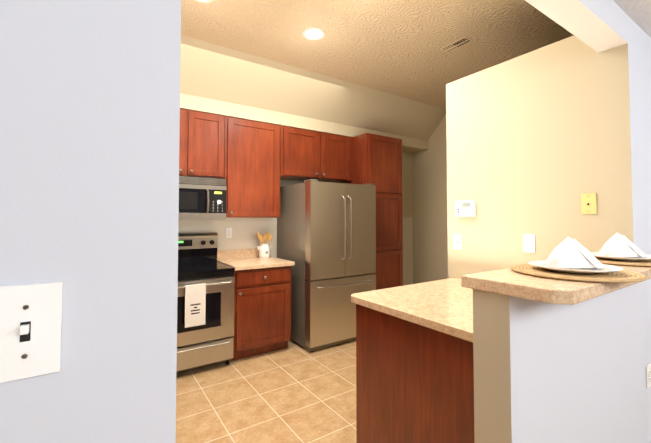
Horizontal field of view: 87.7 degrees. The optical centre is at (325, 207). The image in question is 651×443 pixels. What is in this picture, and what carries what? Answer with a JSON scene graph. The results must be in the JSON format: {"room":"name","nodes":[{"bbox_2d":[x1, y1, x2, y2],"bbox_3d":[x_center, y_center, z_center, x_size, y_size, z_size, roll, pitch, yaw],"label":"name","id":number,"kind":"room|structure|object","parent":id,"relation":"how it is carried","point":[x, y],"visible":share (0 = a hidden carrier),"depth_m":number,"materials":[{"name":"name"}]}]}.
{"room":"kitchen","nodes":[
{"label":"kitchen","id":0,"kind":"room"},
{"bbox_2d":[176,339,355,442],"bbox_3d":[1.046,1.467,0.857,12.000,0.100,7.520,1,-2,-34],"label":"floor","id":1,"kind":"structure","parent":0,"point":[293,392],"depth_m":2.61,"materials":[{"name":"tile"}]},
{"bbox_2d":[176,232,234,371],"bbox_3d":[-1.335,0.870,3.222,0.760,1.234,0.706,1,-2,-34],"label":"stove","id":2,"kind":"object","parent":1,"relation":"on","point":[205,314],"visible":0.52,"depth_m":3.08,"materials":[{"name":"silver metal"}]},
{"bbox_2d":[229,266,290,360],"bbox_3d":[-0.776,1.056,3.638,0.629,0.886,0.649,1,-2,-34],"label":"base cabinet","id":3,"kind":"object","parent":1,"relation":"on","point":[262,310],"visible":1,"depth_m":3.39,"materials":[{"name":"brown wood"}]},
{"bbox_2d":[217,248,294,270],"bbox_3d":[-0.770,0.541,3.658,0.644,0.140,0.648,1,-2,-34],"label":"countertop","id":4,"kind":"structure","parent":3,"relation":"on","point":[242,259],"depth_m":3.67,"materials":[{"name":"laminate"}]},
{"bbox_2d":[257,232,272,257],"bbox_3d":[-0.710,0.432,3.944,0.196,0.295,0.129,1,-2,-34],"label":"utensil crock","id":5,"kind":"object","parent":4,"relation":"on","point":[264,248],"visible":1,"depth_m":3.90,"materials":[{"name":"white ceramic"}]},
{"bbox_2d":[277,179,375,351],"bbox_3d":[0.023,0.615,4.030,0.902,1.794,0.855,1,-2,-34],"label":"fridge","id":6,"kind":"object","parent":1,"relation":"on","point":[326,237],"visible":0.88,"depth_m":3.69,"materials":[{"name":"silver metal"}]},
{"bbox_2d":[342,133,402,289],"bbox_3d":[0.621,0.301,4.602,0.630,2.453,0.645,1,-2,-34],"label":"pantry cabinet","id":7,"kind":"object","parent":1,"relation":"on","point":[377,160],"visible":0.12,"depth_m":4.38,"materials":[{"name":"brown wood"}]},
{"bbox_2d":[356,304,474,442],"bbox_3d":[0.829,1.004,1.932,0.983,0.886,0.950,1,-2,-34],"label":"base cabinet","id":8,"kind":"object","parent":1,"relation":"on","point":[414,383],"visible":0.38,"depth_m":1.67,"materials":[{"name":"brown wood"}]},
{"bbox_2d":[351,278,472,341],"bbox_3d":[0.816,0.539,1.934,1.018,0.040,0.943,1,-2,-34],"label":"countertop","id":9,"kind":"structure","parent":8,"relation":"on","point":[444,306],"depth_m":1.82,"materials":[{"name":"laminate"}]},
{"bbox_2d":[178,151,412,285],"bbox_3d":[-0.652,-0.022,4.220,5.160,3.080,0.120,1,-2,-34],"label":"wall","id":10,"kind":"structure","parent":0,"point":[245,231],"depth_m":4.09,"materials":[{"name":"beige paint"}]},
{"bbox_2d":[179,108,224,178],"bbox_3d":[-1.439,-0.631,3.421,0.762,0.661,0.355,1,-2,-34],"label":"upper cabinet","id":11,"kind":"object","parent":10,"relation":"attached to","point":[201,144],"visible":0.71,"depth_m":3.38,"materials":[{"name":"brown wood"}]},
{"bbox_2d":[178,176,225,219],"bbox_3d":[-1.413,-0.087,3.366,0.754,0.421,0.445,1,-2,-34],"label":"over-the-range microwave","id":12,"kind":"object","parent":11,"relation":"attached to","point":[202,198],"visible":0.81,"depth_m":3.30,"materials":[{"name":"silver metal"}]},
{"bbox_2d":[226,228,231,237],"bbox_3d":[-1.092,0.287,3.836,0.070,0.114,0.009,1,-2,-34],"label":"electrical outlet","id":13,"kind":"object","parent":10,"relation":"attached to","point":[228,232],"visible":1,"depth_m":3.83,"materials":[{"name":"white plastic"}]},
{"bbox_2d":[224,116,280,217],"bbox_3d":[-0.855,-0.419,3.807,0.641,1.060,0.355,1,-2,-34],"label":"upper cabinet","id":14,"kind":"object","parent":10,"relation":"attached to","point":[251,162],"visible":0.98,"depth_m":3.67,"materials":[{"name":"brown wood"}]},
{"bbox_2d":[280,125,351,182],"bbox_3d":[-0.154,-0.645,4.285,1.039,0.580,0.355,1,-2,-34],"label":"upper cabinet","id":15,"kind":"object","parent":10,"relation":"attached to","point":[305,154],"visible":0.98,"depth_m":4.13,"materials":[{"name":"brown wood"}]},
{"bbox_2d":[0,0,650,442],"bbox_3d":[0.788,-0.111,1.289,12.000,3.080,0.125,1,-2,-34],"label":"wall","id":16,"kind":"structure","parent":0,"point":[88,152],"depth_m":0.50,"materials":[{"name":"grey paint"}]},
{"bbox_2d":[0,282,62,382],"bbox_3d":[-0.389,0.153,0.404,0.116,0.114,0.016,1,-2,-34],"label":"light switch","id":17,"kind":"object","parent":16,"relation":"attached to","point":[30,327],"visible":1,"depth_m":0.42,"materials":[{"name":"white plastic"}]},
{"bbox_2d":[461,264,650,304],"bbox_3d":[1.111,0.263,1.416,1.320,0.040,0.325,1,-2,-34],"label":"bar","id":18,"kind":"object","parent":16,"relation":"on","point":[509,282],"visible":0.54,"depth_m":1.05,"materials":[{"name":"laminate"}]},
{"bbox_2d":[511,263,647,282],"bbox_3d":[0.895,0.231,1.226,0.396,0.011,0.396,1,-2,-34],"label":"placemat","id":19,"kind":"object","parent":18,"relation":"on","point":[624,276],"visible":0.73,"depth_m":1.12,"materials":[{"name":"wicker"}]},
{"bbox_2d":[528,260,622,273],"bbox_3d":[0.895,0.217,1.227,0.276,0.020,0.276,1,-2,-34],"label":"plate","id":20,"kind":"object","parent":19,"relation":"on","point":[607,268],"visible":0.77,"depth_m":1.18,"materials":[{"name":"white ceramic"}]},
{"bbox_2d":[542,236,604,267],"bbox_3d":[0.896,0.157,1.226,0.222,0.105,0.146,1,-2,-34],"label":"napkin","id":21,"kind":"object","parent":20,"relation":"on","point":[568,252],"visible":1,"depth_m":1.19,"materials":[{"name":"white fabric"}]},
{"bbox_2d":[595,257,650,266],"bbox_3d":[1.365,0.241,1.566,0.396,0.011,0.396,1,-2,-34],"label":"placemat","id":22,"kind":"object","parent":18,"relation":"on","point":[646,263],"visible":0.25,"depth_m":1.45,"materials":[{"name":"wicker"}]},
{"bbox_2d":[591,252,650,260],"bbox_3d":[1.365,0.228,1.567,0.276,0.020,0.276,1,-2,-34],"label":"plate","id":23,"kind":"object","parent":22,"relation":"on","point":[640,258],"visible":0.65,"depth_m":1.50,"materials":[{"name":"white ceramic"}]},
{"bbox_2d":[597,233,646,256],"bbox_3d":[1.367,0.167,1.566,0.222,0.105,0.146,1,-2,-34],"label":"napkin","id":24,"kind":"object","parent":23,"relation":"on","point":[617,245],"visible":0.96,"depth_m":1.53,"materials":[{"name":"white fabric"}]},
{"bbox_2d":[646,363,650,388],"bbox_3d":[1.722,0.895,1.804,0.070,0.114,0.009,1,-2,-34],"label":"outlet","id":25,"kind":"object","parent":16,"relation":"attached to","point":[648,375],"visible":1,"depth_m":1.79,"materials":[{"name":"white plastic"}]},
{"bbox_2d":[180,0,572,152],"bbox_3d":[0.250,-1.241,2.914,4.920,0.521,3.115,1,-2,-34],"label":"ceiling","id":26,"kind":"structure","parent":0,"point":[388,68],"depth_m":3.26,"materials":[{"name":"beige paint"}]},
{"bbox_2d":[195,0,213,2],"bbox_3d":[-0.881,-1.512,2.400,0.200,0.009,0.200,1,-2,-34],"label":"recessed light","id":27,"kind":"object","parent":26,"relation":"in","point":[205,1],"visible":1,"depth_m":2.48,"materials":[{"name":"beige"}]},
{"bbox_2d":[302,27,324,39],"bbox_3d":[-0.101,-1.496,2.924,0.200,0.009,0.200,1,-2,-34],"label":"recessed light","id":28,"kind":"object","parent":26,"relation":"in","point":[313,33],"visible":1,"depth_m":2.91,"materials":[{"name":"beige"}]},
{"bbox_2d":[439,36,472,52],"bbox_3d":[1.197,-1.487,3.108,0.120,0.016,0.270,1,-2,-34],"label":"ceiling vent","id":29,"kind":"object","parent":26,"relation":"in","point":[456,44],"visible":1,"depth_m":3.09,"materials":[{"name":"white metal"}]},
{"bbox_2d":[412,115,447,283],"bbox_3d":[2.342,-0.020,4.282,0.120,3.080,3.115,1,-2,-34],"label":"wall","id":30,"kind":"structure","parent":0,"point":[430,232],"depth_m":5.23,"materials":[{"name":"beige paint"}]},
{"bbox_2d":[446,80,461,278],"bbox_3d":[1.818,0.261,3.156,1.995,2.450,0.125,1,-2,-34],"label":"wall","id":31,"kind":"structure","parent":0,"point":[454,255],"depth_m":2.62,"materials":[{"name":"beige paint"}]},
{"bbox_2d":[458,35,602,274],"bbox_3d":[1.322,0.233,2.219,0.125,2.450,0.840,1,-2,-34],"label":"wall","id":32,"kind":"structure","parent":0,"point":[523,135],"depth_m":2.16,"materials":[{"name":"beige paint"}]},
{"bbox_2d":[453,234,461,249],"bbox_3d":[0.998,0.258,2.572,0.016,0.114,0.070,1,-2,-34],"label":"switch","id":33,"kind":"object","parent":32,"relation":"attached to","point":[457,241],"visible":1,"depth_m":2.57,"materials":[{"name":"white plastic"}]},
{"bbox_2d":[456,200,475,215],"bbox_3d":[1.037,0.006,2.510,0.029,0.116,0.150,1,-2,-34],"label":"thermostat","id":34,"kind":"object","parent":32,"relation":"attached to","point":[466,208],"visible":1,"depth_m":2.49,"materials":[{"name":"white plastic"}]},
{"bbox_2d":[523,234,534,252],"bbox_3d":[1.288,0.225,2.147,0.009,0.114,0.070,1,-2,-34],"label":"outlet","id":35,"kind":"object","parent":32,"relation":"attached to","point":[528,242],"visible":1,"depth_m":2.14,"materials":[{"name":"white plastic"}]},
{"bbox_2d":[581,193,596,213],"bbox_3d":[1.466,-0.022,1.889,0.010,0.114,0.070,1,-2,-34],"label":"outlet","id":36,"kind":"object","parent":32,"relation":"attached to","point":[588,204],"visible":1,"depth_m":1.89,"materials":[{"name":"yellow plastic"}]},
{"bbox_2d":[613,0,650,37],"bbox_3d":[1.982,-1.124,-0.460,12.000,0.100,4.160,1,-2,-34],"label":"ceiling","id":37,"kind":"structure","parent":0,"point":[638,12],"depth_m":1.74,"materials":[{"name":"white paint"}]}
]}

